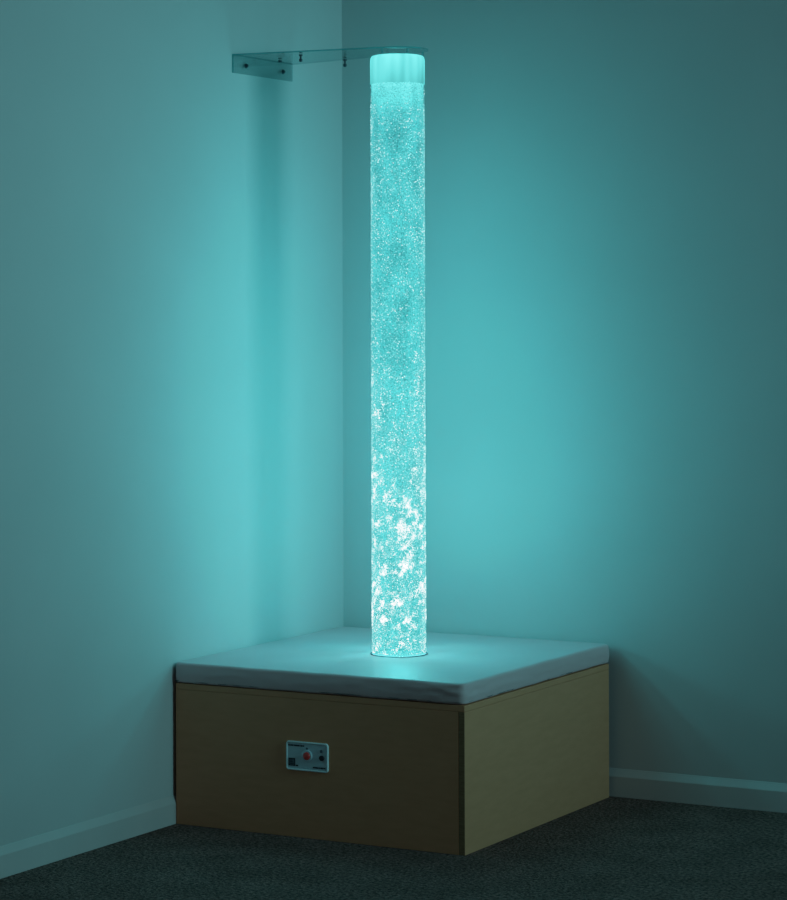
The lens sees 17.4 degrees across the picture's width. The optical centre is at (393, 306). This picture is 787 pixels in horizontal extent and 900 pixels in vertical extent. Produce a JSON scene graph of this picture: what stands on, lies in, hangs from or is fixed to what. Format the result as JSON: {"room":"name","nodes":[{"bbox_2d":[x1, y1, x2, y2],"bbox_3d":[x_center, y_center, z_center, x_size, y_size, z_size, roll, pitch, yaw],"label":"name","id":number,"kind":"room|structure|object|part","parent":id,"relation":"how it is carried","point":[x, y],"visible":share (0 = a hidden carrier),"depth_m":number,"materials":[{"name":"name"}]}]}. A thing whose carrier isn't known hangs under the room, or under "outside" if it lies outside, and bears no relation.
{"room":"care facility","nodes":[
{"label":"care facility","id":0,"kind":"room"},
{"bbox_2d":[0,0,343,845],"bbox_3d":[-2.466,0.109,3.826,0.100,2.620,9.600,0,0,29],"label":"wall","id":1,"kind":"structure","parent":0,"point":[171,247],"depth_m":7.00,"materials":[{"name":"paint"}]},
{"bbox_2d":[0,795,175,878],"bbox_3d":[-2.438,1.381,3.752,0.010,0.077,9.500,0,0,29],"label":"baseboard","id":2,"kind":"structure","parent":1,"relation":"attached to","point":[56,845],"depth_m":6.71,"materials":[{"name":"paint"}]},
{"bbox_2d":[245,52,346,73],"bbox_3d":[-0.140,-0.699,7.378,0.557,0.057,0.328,0,0,29],"label":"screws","id":3,"kind":"object","parent":1,"relation":"attached to","point":[300,55],"visible":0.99,"depth_m":7.49,"materials":[{"name":"silver metal"}]},
{"bbox_2d":[175,627,608,703],"bbox_3d":[0.012,1.006,7.274,0.908,0.056,0.935,0,0,29],"label":"mat","id":4,"kind":"object","parent":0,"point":[456,668],"visible":1,"depth_m":7.05,"materials":[{"name":"leather"}]},
{"bbox_2d":[370,54,427,657],"bbox_3d":[0.013,0.136,7.252,0.162,1.686,0.162,0,0,29],"label":"tube","id":5,"kind":"object","parent":4,"relation":"on","point":[398,415],"visible":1,"depth_m":7.19,"materials":[{"name":"clear plastic"}]},
{"bbox_2d":[0,796,786,899],"bbox_3d":[0.604,1.435,2.134,7.100,0.060,9.600,0,0,29],"label":"floor","id":6,"kind":"structure","parent":0,"point":[610,848],"depth_m":6.55,"materials":[{"name":"carpet"}]},
{"bbox_2d":[176,663,608,855],"bbox_3d":[0.010,1.230,7.264,0.894,0.387,0.925,0,0,29],"label":"plinth","id":7,"kind":"object","parent":6,"relation":"on","point":[456,779],"visible":0.95,"depth_m":6.89,"materials":[{"name":"brown wood"}]},
{"bbox_3d":[-0.230,1.204,6.879,0.120,0.068,0.003,0,0,29],"label":"control panel","id":8,"kind":"part","parent":7,"relation":"part of","materials":[{"name":"white plastic"}]},
{"bbox_3d":[-0.211,1.237,6.881,0.876,0.371,0.018,0,0,29],"label":"panel","id":9,"kind":"part","parent":7,"relation":"part of","materials":[{"name":"brown wood"}]},
{"bbox_3d":[0.012,1.044,7.269,0.894,0.016,0.914,0,0,29],"label":"panel","id":10,"kind":"part","parent":7,"relation":"part of","materials":[{"name":"white leather"}]},
{"bbox_3d":[0.397,1.236,7.057,0.018,0.371,0.914,0,0,29],"label":"panel","id":11,"kind":"part","parent":7,"relation":"part of","materials":[{"name":"brown wood"}]},
{"bbox_2d":[342,0,786,783],"bbox_3d":[2.934,0.102,6.276,7.000,2.620,0.100,0,0,29],"label":"wall","id":12,"kind":"structure","parent":0,"point":[605,184],"depth_m":7.48,"materials":[{"name":"paint"}]},
{"bbox_2d":[609,768,786,812],"bbox_3d":[2.915,1.371,6.220,6.990,0.080,0.014,0,0,29],"label":"baseboard","id":13,"kind":"structure","parent":12,"relation":"attached to","point":[626,783],"depth_m":7.34,"materials":[{"name":"paint"}]}
]}

